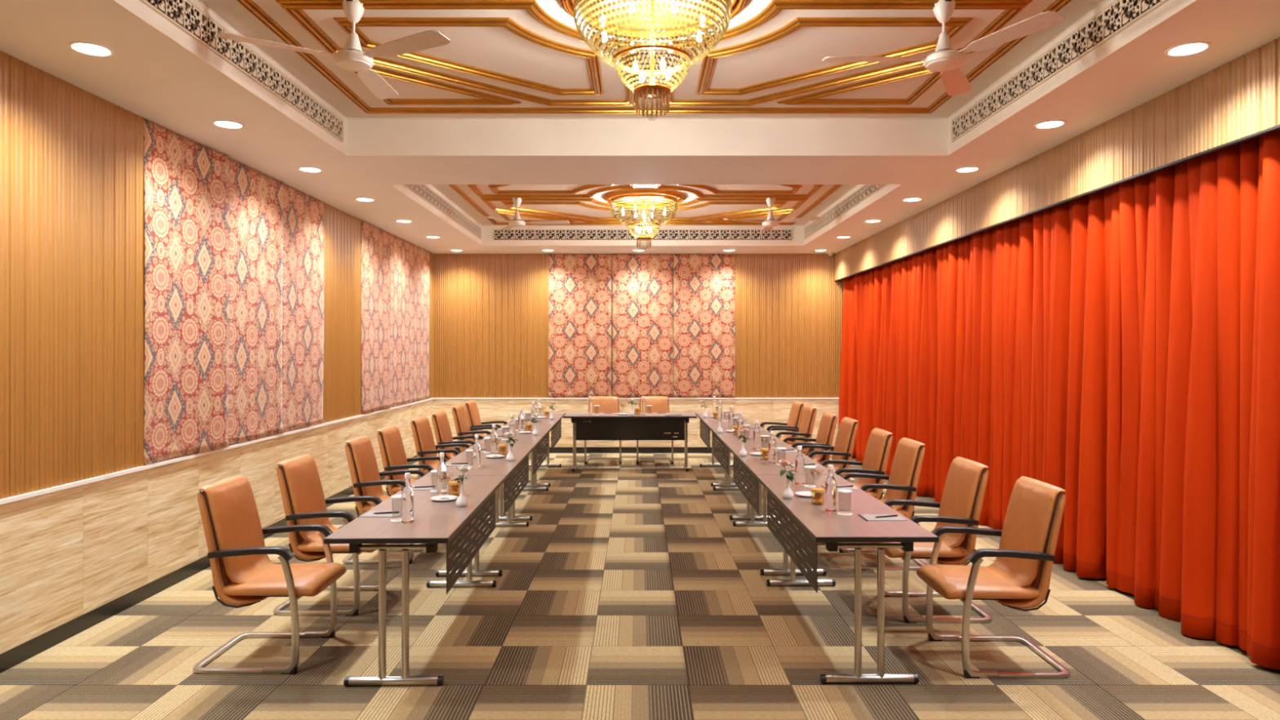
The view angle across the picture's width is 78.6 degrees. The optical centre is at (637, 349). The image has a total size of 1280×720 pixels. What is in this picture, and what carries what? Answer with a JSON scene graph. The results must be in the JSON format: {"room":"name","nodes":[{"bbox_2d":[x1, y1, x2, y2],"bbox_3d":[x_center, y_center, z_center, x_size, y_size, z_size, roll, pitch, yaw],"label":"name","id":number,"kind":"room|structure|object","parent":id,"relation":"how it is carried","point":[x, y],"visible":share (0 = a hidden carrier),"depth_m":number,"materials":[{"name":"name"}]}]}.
{"room":"conference room","nodes":[
{"label":"conference room","id":0,"kind":"room"},
{"bbox_2d":[0,50,434,653],"bbox_3d":[-3.334,-0.190,5.750,0.232,3.660,13.700,0,0,0],"label":"wall","id":1,"kind":"structure","parent":0,"point":[86,524],"depth_m":4.63,"materials":[{"name":"brown wood"}]},
{"bbox_2d":[143,118,229,465],"bbox_3d":[-3.218,-0.377,5.610,0.028,2.278,0.980,0,0,2],"label":"wall panel","id":2,"kind":"object","parent":1,"relation":"attached to","point":[186,196],"visible":1,"depth_m":5.58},
{"bbox_2d":[0,455,417,673],"bbox_3d":[-3.239,1.593,5.750,0.022,0.095,13.300,0,0,0],"label":"baseboard","id":3,"kind":"structure","parent":1,"relation":"attached to","point":[12,657],"depth_m":4.72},
{"bbox_2d":[228,157,284,444],"bbox_3d":[-3.228,-0.377,6.595,0.022,2.278,0.979,0,0,1],"label":"wall panel","id":4,"kind":"object","parent":1,"relation":"attached to","point":[255,197],"visible":0.85,"depth_m":6.60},
{"bbox_2d":[281,183,324,433],"bbox_3d":[-3.231,-0.377,7.562,0.020,2.278,0.944,0,0,0],"label":"wall panel","id":5,"kind":"object","parent":1,"relation":"attached to","point":[303,291],"visible":1,"depth_m":7.54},
{"bbox_2d":[360,220,390,413],"bbox_3d":[-3.224,-0.377,9.642,0.026,2.278,0.984,0,0,1],"label":"fabric hanging","id":6,"kind":"object","parent":1,"relation":"attached to","point":[375,241],"visible":1,"depth_m":9.60},
{"bbox_2d":[389,233,411,407],"bbox_3d":[-3.229,-0.377,10.632,0.018,2.278,0.984,0,0,1],"label":"fabric hanging","id":7,"kind":"object","parent":1,"relation":"attached to","point":[400,250],"visible":1,"depth_m":10.61},
{"bbox_2d":[410,243,429,402],"bbox_3d":[-3.231,-0.377,11.622,0.018,2.278,0.984,0,0,0],"label":"fabric hanging","id":8,"kind":"object","parent":1,"relation":"attached to","point":[420,365],"visible":1,"depth_m":11.63},
{"bbox_2d":[433,253,844,447],"bbox_3d":[0.085,-0.190,12.484,6.670,3.660,0.232,0,0,0],"label":"wall","id":9,"kind":"structure","parent":0,"point":[491,311],"depth_m":12.39,"materials":[{"name":"brown wood"}]},
{"bbox_2d":[548,253,611,397],"bbox_3d":[-0.913,-0.377,12.375,0.994,2.278,0.026,0,0,1],"label":"fabric hanging","id":10,"kind":"object","parent":9,"relation":"attached to","point":[580,285],"visible":1,"depth_m":12.38},
{"bbox_2d":[435,447,833,453],"bbox_3d":[0.096,1.593,12.389,6.648,0.095,0.022,0,0,0],"label":"baseboard","id":11,"kind":"structure","parent":9,"relation":"attached to","point":[555,450],"depth_m":12.38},
{"bbox_2d":[611,253,673,397],"bbox_3d":[0.077,-0.377,12.377,0.974,2.278,0.024,0,0,0],"label":"fabric hanging","id":12,"kind":"object","parent":9,"relation":"attached to","point":[642,284],"visible":0.99,"depth_m":12.38},
{"bbox_2d":[673,253,735,397],"bbox_3d":[1.057,-0.377,12.377,0.974,2.278,0.024,0,0,0],"label":"fabric hanging","id":13,"kind":"object","parent":9,"relation":"attached to","point":[704,361],"visible":1,"depth_m":12.38},
{"bbox_2d":[834,36,1279,281],"bbox_3d":[3.137,-1.301,5.744,0.034,0.438,13.288,0,0,0],"label":"curtain pelmet","id":14,"kind":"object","parent":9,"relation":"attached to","point":[1237,101],"depth_m":5.14,"materials":[{"name":"brown wood"}]},
{"bbox_3d":[3.250,-1.190,5.735,0.100,0.030,13.270,0,0,0],"label":"track","id":15,"kind":"object","parent":9,"relation":"attached to","visible":0},
{"bbox_2d":[838,268,874,462],"bbox_3d":[3.261,0.237,11.610,0.242,2.798,1.492,0,0,0],"label":"velvet curtain","id":16,"kind":"object","parent":15,"relation":"hanging from","point":[857,348],"visible":0.81,"depth_m":11.31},
{"bbox_2d":[873,247,937,497],"bbox_3d":[3.248,0.237,9.745,0.271,2.798,2.222,0,0,0],"label":"velvet curtain","id":17,"kind":"object","parent":15,"relation":"hanging from","point":[905,359],"visible":0.75,"depth_m":9.36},
{"bbox_2d":[934,213,1035,530],"bbox_3d":[3.250,0.237,7.515,0.264,2.798,2.222,0,0,0],"label":"velvet curtain","id":18,"kind":"object","parent":15,"relation":"hanging from","point":[986,397],"visible":0.74,"depth_m":7.26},
{"bbox_2d":[1033,136,1259,651],"bbox_3d":[3.251,0.237,5.285,0.261,2.798,2.222,0,0,0],"label":"velvet curtain","id":19,"kind":"object","parent":15,"relation":"hanging from","point":[1144,286],"visible":0.9,"depth_m":4.89,"materials":[{"name":"fabric"}]},
{"bbox_2d":[1245,128,1279,670],"bbox_3d":[3.263,0.237,3.055,0.245,2.798,2.223,0,0,0],"label":"velvet curtain","id":20,"kind":"object","parent":15,"relation":"hanging from","point":[1263,633],"visible":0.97,"depth_m":3.99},
{"bbox_2d":[0,0,1279,253],"bbox_3d":[0.085,-1.729,5.750,6.670,0.422,13.300,0,0,0],"label":"ceiling","id":21,"kind":"structure","parent":0,"point":[517,103],"depth_m":5.38,"materials":[{"name":"paint"}]},
{"bbox_2d":[67,40,115,57],"bbox_3d":[-2.760,-1.516,3.950,0.196,0.007,0.196,0,0,0],"label":"recessed light","id":22,"kind":"object","parent":21,"relation":"in","point":[98,50],"visible":1,"depth_m":3.94,"materials":[{"name":"white"}]},
{"bbox_2d":[211,120,244,128],"bbox_3d":[-2.760,-1.516,5.270,0.196,0.007,0.196,0,0,0],"label":"recessed light","id":23,"kind":"object","parent":21,"relation":"in","point":[222,123],"visible":1,"depth_m":5.26,"materials":[{"name":"white"}]},
{"bbox_2d":[297,166,322,172],"bbox_3d":[-2.760,-1.516,6.590,0.196,0.007,0.196,0,0,0],"label":"recessed light","id":24,"kind":"object","parent":21,"relation":"in","point":[308,169],"visible":1,"depth_m":6.57,"materials":[{"name":"white"}]},
{"bbox_2d":[217,0,449,99],"bbox_3d":[-1.485,-1.651,4.232,1.130,0.338,0.996,0,0,0],"label":"ceiling fan","id":25,"kind":"object","parent":21,"relation":"hanging from","point":[353,58],"visible":1,"depth_m":4.02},
{"bbox_2d":[354,197,374,201],"bbox_3d":[-2.760,-1.516,7.910,0.196,0.007,0.196,0,0,0],"label":"recessed light","id":26,"kind":"object","parent":21,"relation":"in","point":[362,199],"visible":1,"depth_m":7.90,"materials":[{"name":"white"}]},
{"bbox_2d":[395,219,412,222],"bbox_3d":[-2.760,-1.516,9.230,0.196,0.007,0.196,0,0,0],"label":"recessed light","id":27,"kind":"object","parent":21,"relation":"in","point":[397,220],"visible":1,"depth_m":9.20,"materials":[{"name":"white"}]},
{"bbox_2d":[476,197,569,231],"bbox_3d":[-1.334,-1.651,9.425,1.031,0.338,1.126,0,0,0],"label":"ceiling fan","id":28,"kind":"object","parent":21,"relation":"hanging from","point":[516,222],"visible":1,"depth_m":9.36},
{"bbox_2d":[609,193,677,248],"bbox_3d":[0.075,-1.495,9.309,0.808,0.650,0.808,0,0,-26],"label":"crystal chandelier","id":29,"kind":"object","parent":21,"relation":"hanging from","point":[643,199],"visible":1,"depth_m":9.19,"materials":[{"name":"gold metal"}]},
{"bbox_2d":[573,0,731,119],"bbox_3d":[0.076,-1.495,4.001,0.808,0.650,0.808,0,0,11],"label":"crystal chandelier","id":30,"kind":"object","parent":21,"relation":"hanging from","point":[651,15],"visible":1,"depth_m":3.95,"materials":[{"name":"gold metal"}]},
{"bbox_2d":[724,197,822,231],"bbox_3d":[1.575,-1.651,9.516,1.126,0.338,1.031,0,0,0],"label":"ceiling fan","id":31,"kind":"object","parent":21,"relation":"hanging from","point":[770,223],"visible":1,"depth_m":9.33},
{"bbox_2d":[864,219,881,222],"bbox_3d":[2.780,-1.516,9.230,0.196,0.007,0.196,0,0,0],"label":"recessed light","id":32,"kind":"object","parent":21,"relation":"in","point":[868,220],"visible":1,"depth_m":9.20,"materials":[{"name":"white"}]},
{"bbox_2d":[902,197,922,201],"bbox_3d":[2.780,-1.516,7.910,0.196,0.007,0.196,0,0,0],"label":"recessed light","id":33,"kind":"object","parent":21,"relation":"in","point":[909,199],"visible":1,"depth_m":7.90,"materials":[{"name":"white"}]},
{"bbox_2d":[822,0,1065,96],"bbox_3d":[1.471,-1.651,4.100,0.987,0.338,1.131,0,0,0],"label":"ceiling fan","id":34,"kind":"object","parent":21,"relation":"hanging from","point":[946,60],"visible":0.99,"depth_m":4.05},
{"bbox_2d":[955,166,980,172],"bbox_3d":[2.780,-1.516,6.590,0.196,0.007,0.196,0,0,0],"label":"recessed light","id":35,"kind":"object","parent":21,"relation":"in","point":[968,169],"visible":1,"depth_m":6.57,"materials":[{"name":"white"}]},
{"bbox_2d":[1033,120,1066,128],"bbox_3d":[2.780,-1.516,5.270,0.196,0.007,0.196,0,0,0],"label":"recessed light","id":36,"kind":"object","parent":21,"relation":"in","point":[1051,123],"visible":1,"depth_m":5.26,"materials":[{"name":"white"}]},
{"bbox_2d":[1164,40,1211,57],"bbox_3d":[2.780,-1.516,3.950,0.196,0.007,0.196,0,0,0],"label":"recessed light","id":37,"kind":"object","parent":21,"relation":"in","point":[1180,50],"visible":1,"depth_m":3.94,"materials":[{"name":"white"}]},
{"bbox_2d":[0,453,1279,719],"bbox_3d":[0.150,1.700,5.861,7.199,0.120,13.922,0,0,0],"label":"floor","id":38,"kind":"structure","parent":0,"point":[630,590],"depth_m":4.35,"materials":[{"name":"carpet"}]},
{"bbox_2d":[192,474,346,674],"bbox_3d":[-1.961,1.171,4.210,0.624,0.947,0.554,0,0,0],"label":"chair","id":39,"kind":"object","parent":38,"relation":"on","point":[243,573],"visible":1,"depth_m":4.06,"materials":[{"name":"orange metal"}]},
{"bbox_2d":[273,453,386,616],"bbox_3d":[-1.957,1.171,5.080,0.624,0.947,0.554,0,0,1],"label":"chair","id":40,"kind":"object","parent":38,"relation":"on","point":[304,500],"visible":0.7,"depth_m":4.89,"materials":[{"name":"brown leather"}]},
{"bbox_2d":[342,435,426,564],"bbox_3d":[-1.967,1.171,6.241,0.624,0.947,0.554,0,0,-1],"label":"chair","id":41,"kind":"object","parent":38,"relation":"on","point":[365,474],"visible":0.51,"depth_m":6.06,"materials":[{"name":"brown leather"}]},
{"bbox_2d":[377,425,448,496],"bbox_3d":[-1.993,1.171,7.070,0.624,0.947,0.554,0,0,1],"label":"chair","id":42,"kind":"object","parent":38,"relation":"on","point":[391,446],"visible":0.42,"depth_m":6.90,"materials":[{"name":"brown leather"}]},
{"bbox_2d":[323,475,506,685],"bbox_3d":[-1.202,1.264,4.605,0.585,0.748,1.838,0,0,-1],"label":"folding table","id":43,"kind":"object","parent":38,"relation":"on","point":[435,522],"visible":0.97,"depth_m":3.98,"materials":[{"name":"brown wood"}]},
{"bbox_2d":[357,511,401,517],"bbox_3d":[-1.380,0.887,4.220,0.212,0.005,0.142,0,0,2],"label":"notepad","id":44,"kind":"object","parent":43,"relation":"on","point":[368,513],"visible":0.93,"depth_m":4.20,"materials":[{"name":"paper"}]},
{"bbox_2d":[373,511,399,514],"bbox_3d":[-1.358,0.880,4.220,0.138,0.010,0.009,0,0,-14],"label":"pen","id":45,"kind":"object","parent":44,"relation":"on","point":[391,512],"visible":1,"depth_m":4.22,"materials":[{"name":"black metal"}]},
{"bbox_2d":[401,472,413,523],"bbox_3d":[-1.185,0.763,4.030,0.060,0.253,0.060,0,0,0],"label":"water bottle","id":46,"kind":"object","parent":43,"relation":"on","point":[407,492],"visible":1,"depth_m":4.01,"materials":[{"name":"clear glass"}]},
{"bbox_2d":[400,485,436,489],"bbox_3d":[-1.393,0.887,5.020,0.212,0.005,0.142,0,0,1],"label":"notepad","id":47,"kind":"object","parent":43,"relation":"on","point":[412,486],"visible":0.43,"depth_m":4.98,"materials":[{"name":"paper"}]},
{"bbox_2d":[436,452,447,494],"bbox_3d":[-1.209,0.763,4.830,0.060,0.253,0.060,0,0,0],"label":"water bottle","id":48,"kind":"object","parent":43,"relation":"on","point":[442,470],"visible":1,"depth_m":4.81,"materials":[{"name":"clear glass"}]},
{"bbox_2d":[430,494,457,501],"bbox_3d":[-1.145,0.883,4.630,0.161,0.014,0.161,0,0,0],"label":"plate","id":49,"kind":"object","parent":43,"relation":"on","point":[438,498],"visible":1,"depth_m":4.65,"materials":[{"name":"ceramic"}]},
{"bbox_2d":[448,480,461,485],"bbox_3d":[-1.112,0.846,4.750,0.080,0.088,0.079,0,0,0],"label":"cookie jar","id":50,"kind":"object","parent":43,"relation":"on","point":[450,482],"visible":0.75,"depth_m":4.72,"materials":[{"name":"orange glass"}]},
{"bbox_2d":[455,483,468,506],"bbox_3d":[-0.997,0.825,4.440,0.069,0.130,0.069,0,0,0],"label":"bud vase","id":51,"kind":"object","parent":43,"relation":"on","point":[461,501],"visible":1,"depth_m":4.42,"materials":[{"name":"ceramic"}]},
{"bbox_2d":[451,465,471,483],"bbox_3d":[-1.000,0.738,4.443,0.113,0.160,0.093,0,0,0],"label":"rose","id":52,"kind":"object","parent":51,"relation":"in","point":[462,468],"visible":1,"depth_m":4.43,"materials":[{"name":"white plant"}]},
{"bbox_2d":[410,416,470,474],"bbox_3d":[-1.992,1.171,8.090,0.624,0.947,0.554,0,0,1],"label":"chair","id":53,"kind":"object","parent":38,"relation":"on","point":[424,444],"visible":0.41,"depth_m":7.93,"materials":[{"name":"brown leather"}]},
{"bbox_2d":[431,410,484,461],"bbox_3d":[-1.987,1.171,8.860,0.624,0.947,0.554,0,0,0],"label":"chair","id":54,"kind":"object","parent":38,"relation":"on","point":[442,428],"visible":0.31,"depth_m":8.69,"materials":[{"name":"brown leather"}]},
{"bbox_2d":[452,404,497,453],"bbox_3d":[-2.007,1.171,9.890,0.624,0.947,0.554,0,0,-1],"label":"chair","id":55,"kind":"object","parent":38,"relation":"on","point":[462,428],"visible":0.33,"depth_m":9.69,"materials":[{"name":"brown leather"}]},
{"bbox_2d":[424,444,536,576],"bbox_3d":[-1.232,1.264,6.445,0.585,0.748,1.838,0,0,-1],"label":"folding table","id":56,"kind":"object","parent":38,"relation":"on","point":[489,466],"visible":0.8,"depth_m":6.17,"materials":[{"name":"brown wood"}]},
{"bbox_2d":[444,462,472,466],"bbox_3d":[-1.399,0.887,6.042,0.212,0.005,0.142,0,0,2],"label":"notepad","id":57,"kind":"object","parent":56,"relation":"on","point":[446,464],"visible":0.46,"depth_m":6.01,"materials":[{"name":"paper"}]},
{"bbox_2d":[472,434,480,468],"bbox_3d":[-1.211,0.763,5.881,0.060,0.253,0.060,0,0,0],"label":"water bottle","id":58,"kind":"object","parent":56,"relation":"on","point":[476,447],"visible":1,"depth_m":5.86,"materials":[{"name":"clear glass"}]},
{"bbox_2d":[490,423,497,453],"bbox_3d":[-1.229,0.763,6.686,0.060,0.253,0.060,0,0,0],"label":"water bottle","id":59,"kind":"object","parent":56,"relation":"on","point":[493,435],"visible":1,"depth_m":6.67,"materials":[{"name":"clear glass"}]},
{"bbox_2d":[484,454,504,457],"bbox_3d":[-1.177,0.883,6.452,0.161,0.014,0.161,0,0,0],"label":"plate","id":60,"kind":"object","parent":56,"relation":"on","point":[487,455],"visible":1,"depth_m":6.47,"materials":[{"name":"ceramic"}]},
{"bbox_2d":[506,444,514,461],"bbox_3d":[-1.020,0.825,6.263,0.069,0.130,0.069,0,0,0],"label":"bud vase","id":61,"kind":"object","parent":56,"relation":"on","point":[510,457],"visible":1,"depth_m":6.24,"materials":[{"name":"ceramic"}]},
{"bbox_2d":[503,431,517,447],"bbox_3d":[-1.022,0.738,6.263,0.113,0.161,0.115,0,0,0],"label":"rose","id":62,"kind":"object","parent":61,"relation":"in","point":[508,434],"visible":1,"depth_m":6.25,"materials":[{"name":"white plant"}]},
{"bbox_2d":[464,400,507,441],"bbox_3d":[-2.027,1.171,10.710,0.624,0.947,0.554,0,0,0],"label":"chair","id":63,"kind":"object","parent":38,"relation":"on","point":[471,407],"visible":0.31,"depth_m":10.54,"materials":[{"name":"brown leather"}]},
{"bbox_2d":[478,425,554,519],"bbox_3d":[-1.262,1.264,8.285,0.585,0.748,1.838,0,0,-1],"label":"folding table","id":64,"kind":"object","parent":38,"relation":"on","point":[544,430],"visible":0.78,"depth_m":7.95,"materials":[{"name":"brown wood"}]},
{"bbox_2d":[509,413,515,439],"bbox_3d":[-1.235,0.763,7.712,0.060,0.253,0.060,0,0,0],"label":"water bottle","id":65,"kind":"object","parent":64,"relation":"on","point":[512,424],"visible":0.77,"depth_m":7.69,"materials":[{"name":"clear glass"}]},
{"bbox_2d":[518,408,524,431],"bbox_3d":[-1.265,0.763,8.494,0.060,0.253,0.060,0,0,0],"label":"water bottle","id":66,"kind":"object","parent":64,"relation":"on","point":[521,418],"visible":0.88,"depth_m":8.47,"materials":[{"name":"clear glass"}]},
{"bbox_2d":[532,422,538,435],"bbox_3d":[-1.060,0.825,8.124,0.069,0.130,0.069,0,0,0],"label":"bud vase","id":67,"kind":"object","parent":64,"relation":"on","point":[535,432],"visible":1,"depth_m":8.11,"materials":[{"name":"ceramic"}]},
{"bbox_2d":[529,413,542,423],"bbox_3d":[-1.066,0.738,8.117,0.104,0.160,0.116,0,0,32],"label":"rose","id":68,"kind":"object","parent":67,"relation":"in","point":[535,415],"visible":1,"depth_m":8.12,"materials":[{"name":"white plant"}]},
{"bbox_2d":[505,412,565,486],"bbox_3d":[-1.292,1.264,10.125,0.585,0.748,1.838,0,0,-1],"label":"folding table","id":69,"kind":"object","parent":38,"relation":"on","point":[557,422],"visible":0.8,"depth_m":10.00,"materials":[{"name":"brown wood"}]},
{"bbox_2d":[531,401,536,421],"bbox_3d":[-1.273,0.763,9.573,0.060,0.253,0.060,0,0,0],"label":"water bottle","id":70,"kind":"object","parent":69,"relation":"on","point":[533,409],"visible":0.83,"depth_m":9.55,"materials":[{"name":"clear glass"}]},
{"bbox_2d":[536,397,541,417],"bbox_3d":[-1.306,0.763,10.322,0.060,0.253,0.060,0,0,0],"label":"water bottle","id":71,"kind":"object","parent":69,"relation":"on","point":[538,405],"visible":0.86,"depth_m":10.30,"materials":[{"name":"clear glass"}]},
{"bbox_2d":[583,396,622,464],"bbox_3d":[-0.495,1.171,11.407,0.554,0.947,0.624,0,0,0],"label":"chair","id":72,"kind":"object","parent":38,"relation":"on","point":[606,404],"visible":0.32,"depth_m":11.60,"materials":[{"name":"brown leather"}]},
{"bbox_2d":[563,413,697,471],"bbox_3d":[-0.100,1.264,10.723,1.788,0.748,0.585,0,0,0],"label":"folding table","id":73,"kind":"object","parent":38,"relation":"on","point":[615,426],"visible":0.98,"depth_m":10.48,"materials":[{"name":"brown wood"}]},
{"bbox_2d":[587,395,592,414],"bbox_3d":[-0.650,0.763,10.710,0.060,0.253,0.060,0,0,0],"label":"water bottle","id":74,"kind":"object","parent":73,"relation":"on","point":[589,403],"visible":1,"depth_m":10.69,"materials":[{"name":"clear glass"}]},
{"bbox_2d":[640,395,645,414],"bbox_3d":[0.078,0.763,10.690,0.060,0.253,0.060,0,0,0],"label":"water bottle","id":75,"kind":"object","parent":73,"relation":"on","point":[642,403],"visible":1,"depth_m":10.66,"materials":[{"name":"clear glass"}]},
{"bbox_2d":[636,396,673,464],"bbox_3d":[0.249,1.171,11.407,0.554,0.947,0.624,0,0,0],"label":"chair","id":76,"kind":"object","parent":38,"relation":"on","point":[660,404],"visible":0.38,"depth_m":11.61,"materials":[{"name":"orange leather"}]},
{"bbox_2d":[695,412,755,486],"bbox_3d":[1.114,1.264,10.151,0.585,0.748,1.838,0,0,0],"label":"folding table","id":77,"kind":"object","parent":38,"relation":"on","point":[709,420],"visible":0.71,"depth_m":10.00,"materials":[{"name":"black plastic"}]},
{"bbox_2d":[712,395,716,414],"bbox_3d":[1.054,0.763,10.716,0.060,0.253,0.060,0,0,0],"label":"water bottle","id":78,"kind":"object","parent":77,"relation":"on","point":[714,403],"visible":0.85,"depth_m":10.70,"materials":[{"name":"clear glass"}]},
{"bbox_2d":[717,400,722,420],"bbox_3d":[1.036,0.763,9.825,0.060,0.253,0.060,0,0,0],"label":"water bottle","id":79,"kind":"object","parent":77,"relation":"on","point":[719,407],"visible":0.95,"depth_m":9.80,"materials":[{"name":"clear glass"}]},
{"bbox_2d":[707,425,786,519],"bbox_3d":[1.121,1.264,8.311,0.585,0.748,1.838,0,0,0],"label":"folding table","id":80,"kind":"object","parent":38,"relation":"on","point":[725,437],"visible":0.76,"depth_m":7.98,"materials":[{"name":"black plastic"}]},
{"bbox_2d":[716,420,722,432],"bbox_3d":[0.877,0.825,8.360,0.069,0.130,0.069,0,0,0],"label":"bud vase","id":81,"kind":"object","parent":80,"relation":"on","point":[719,429],"visible":1,"depth_m":8.34,"materials":[{"name":"ceramic"}]},
{"bbox_2d":[728,405,733,428],"bbox_3d":[1.062,0.763,8.866,0.060,0.253,0.060,0,0,0],"label":"water bottle","id":82,"kind":"object","parent":80,"relation":"on","point":[731,413],"visible":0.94,"depth_m":8.84,"materials":[{"name":"clear glass"}]},
{"bbox_2d":[737,411,742,436],"bbox_3d":[1.049,0.763,7.990,0.060,0.253,0.060,0,0,0],"label":"water bottle","id":83,"kind":"object","parent":80,"relation":"on","point":[740,422],"visible":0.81,"depth_m":7.97,"materials":[{"name":"clear glass"}]},
{"bbox_2d":[725,444,837,575],"bbox_3d":[1.129,1.264,6.471,0.585,0.748,1.838,0,0,0],"label":"folding table","id":84,"kind":"object","parent":38,"relation":"on","point":[753,465],"visible":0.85,"depth_m":6.25,"materials":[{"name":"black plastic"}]},
{"bbox_2d":[738,440,746,456],"bbox_3d":[0.880,0.825,6.527,0.069,0.130,0.069,0,0,0],"label":"bud vase","id":85,"kind":"object","parent":84,"relation":"on","point":[743,452],"visible":1,"depth_m":6.51,"materials":[{"name":"ceramic"}]},
{"bbox_2d":[737,428,751,443],"bbox_3d":[0.885,0.737,6.524,0.117,0.162,0.092,0,0,-33],"label":"rose","id":86,"kind":"object","parent":85,"relation":"in","point":[744,431],"visible":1,"depth_m":6.51,"materials":[{"name":"green plant"}]},
{"bbox_2d":[753,420,759,448],"bbox_3d":[1.071,0.763,7.026,0.060,0.253,0.060,0,0,0],"label":"water bottle","id":87,"kind":"object","parent":84,"relation":"on","point":[756,431],"visible":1,"depth_m":7.01,"materials":[{"name":"clear glass"}]},
{"bbox_2d":[768,431,776,463],"bbox_3d":[1.056,0.763,6.133,0.060,0.253,0.060,0,0,0],"label":"water bottle","id":88,"kind":"object","parent":84,"relation":"on","point":[771,443],"visible":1,"depth_m":6.11,"materials":[{"name":"clear glass"}]},
{"bbox_2d":[776,449,797,452],"bbox_3d":[1.293,0.887,6.865,0.212,0.005,0.142,0,0,-2],"label":"notepad","id":89,"kind":"object","parent":84,"relation":"on","point":[777,451],"visible":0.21,"depth_m":6.83,"materials":[{"name":"paper"}]},
{"bbox_2d":[760,400,804,444],"bbox_3d":[1.907,1.171,10.549,0.624,0.947,0.554,0,0,-1],"label":"chair","id":90,"kind":"object","parent":38,"relation":"on","point":[795,416],"visible":0.38,"depth_m":10.38,"materials":[{"name":"orange leather"}]},
{"bbox_2d":[768,404,817,455],"bbox_3d":[1.897,1.171,9.761,0.624,0.947,0.554,0,0,1],"label":"chair","id":91,"kind":"object","parent":38,"relation":"on","point":[807,421],"visible":0.38,"depth_m":9.56,"materials":[{"name":"orange leather"}]},
{"bbox_2d":[782,411,836,463],"bbox_3d":[1.867,1.171,8.670,0.624,0.947,0.554,0,0,1],"label":"chair","id":92,"kind":"object","parent":38,"relation":"on","point":[825,433],"visible":0.41,"depth_m":8.50,"materials":[{"name":"orange leather"}]},
{"bbox_2d":[801,417,857,476],"bbox_3d":[1.897,1.171,7.970,0.624,0.947,0.554,0,0,0],"label":"chair","id":93,"kind":"object","parent":38,"relation":"on","point":[843,447],"visible":0.43,"depth_m":7.79,"materials":[{"name":"orange leather"}]},
{"bbox_2d":[755,475,938,683],"bbox_3d":[1.136,1.264,4.631,0.585,0.748,1.838,0,0,0],"label":"folding table","id":94,"kind":"object","parent":38,"relation":"on","point":[811,518],"visible":0.97,"depth_m":4.00,"materials":[{"name":"brown wood"}]},
{"bbox_2d":[782,477,793,498],"bbox_3d":[0.899,0.825,4.675,0.069,0.130,0.069,0,0,0],"label":"bud vase","id":95,"kind":"object","parent":94,"relation":"on","point":[788,493],"visible":0.95,"depth_m":4.66,"materials":[{"name":"ceramic"}]},
{"bbox_2d":[777,459,796,482],"bbox_3d":[0.896,0.737,4.672,0.117,0.161,0.104,0,0,0],"label":"rose","id":96,"kind":"object","parent":95,"relation":"in","point":[784,463],"visible":1,"depth_m":4.65,"materials":[{"name":"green plant"}]},
{"bbox_2d":[795,445,804,484],"bbox_3d":[1.074,0.763,5.176,0.060,0.253,0.060,0,0,0],"label":"water bottle","id":97,"kind":"object","parent":94,"relation":"on","point":[799,460],"visible":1,"depth_m":5.15,"materials":[{"name":"clear glass"}]},
{"bbox_2d":[795,491,814,497],"bbox_3d":[1.041,0.883,4.760,0.161,0.014,0.161,0,0,0],"label":"plate","id":98,"kind":"object","parent":94,"relation":"on","point":[805,494],"visible":0.8,"depth_m":4.79,"materials":[{"name":"ceramic"}]},
{"bbox_2d":[810,488,824,493],"bbox_3d":[1.037,0.846,4.500,0.080,0.088,0.079,0,0,0],"label":"lid","id":99,"kind":"object","parent":94,"relation":"on","point":[812,490],"visible":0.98,"depth_m":4.47,"materials":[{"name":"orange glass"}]},
{"bbox_2d":[825,464,836,511],"bbox_3d":[1.066,0.763,4.310,0.060,0.253,0.060,0,0,0],"label":"water bottle","id":100,"kind":"object","parent":94,"relation":"on","point":[830,482],"visible":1,"depth_m":4.29,"materials":[{"name":"clear glass"}]},
{"bbox_2d":[821,484,859,489],"bbox_3d":[1.304,0.887,5.030,0.212,0.005,0.142,0,0,1],"label":"notepad","id":101,"kind":"object","parent":94,"relation":"on","point":[853,487],"visible":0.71,"depth_m":5.01,"materials":[{"name":"paper"}]},
{"bbox_2d":[837,511,852,515],"bbox_3d":[1.123,0.889,4.235,0.080,0.002,0.080,0,0,0],"label":"coaster","id":102,"kind":"object","parent":94,"relation":"on","point":[839,513],"visible":1,"depth_m":4.22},
{"bbox_2d":[837,488,852,506],"bbox_3d":[1.123,0.824,4.235,0.077,0.124,0.077,0,0,0],"label":"drinking glass","id":103,"kind":"object","parent":102,"relation":"on","point":[843,491],"visible":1,"depth_m":4.22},
{"bbox_2d":[857,514,906,520],"bbox_3d":[1.292,0.887,4.130,0.212,0.005,0.142,0,0,-1],"label":"notepad","id":104,"kind":"object","parent":94,"relation":"on","point":[866,517],"visible":0.96,"depth_m":4.11,"materials":[{"name":"paper"}]},
{"bbox_2d":[820,427,893,542],"bbox_3d":[1.867,1.171,6.830,0.624,0.947,0.554,0,0,0],"label":"chair","id":105,"kind":"object","parent":38,"relation":"on","point":[877,450],"visible":0.48,"depth_m":6.66,"materials":[{"name":"orange leather"}]},
{"bbox_2d":[837,437,925,570],"bbox_3d":[1.862,1.171,6.070,0.624,0.947,0.554,0,0,0],"label":"chair","id":106,"kind":"object","parent":38,"relation":"on","point":[903,479],"visible":0.48,"depth_m":5.91,"materials":[{"name":"orange leather"}]},
{"bbox_2d":[871,456,991,622],"bbox_3d":[1.837,1.171,4.950,0.624,0.947,0.554,0,0,0],"label":"chair","id":107,"kind":"object","parent":38,"relation":"on","point":[961,504],"visible":0.7,"depth_m":4.76,"materials":[{"name":"orange leather"}]},
{"bbox_2d":[916,475,1070,678],"bbox_3d":[1.872,1.171,4.160,0.624,0.947,0.554,0,0,1],"label":"chair","id":108,"kind":"object","parent":38,"relation":"on","point":[1019,577],"visible":0.99,"depth_m":4.01,"materials":[{"name":"orange leather"}]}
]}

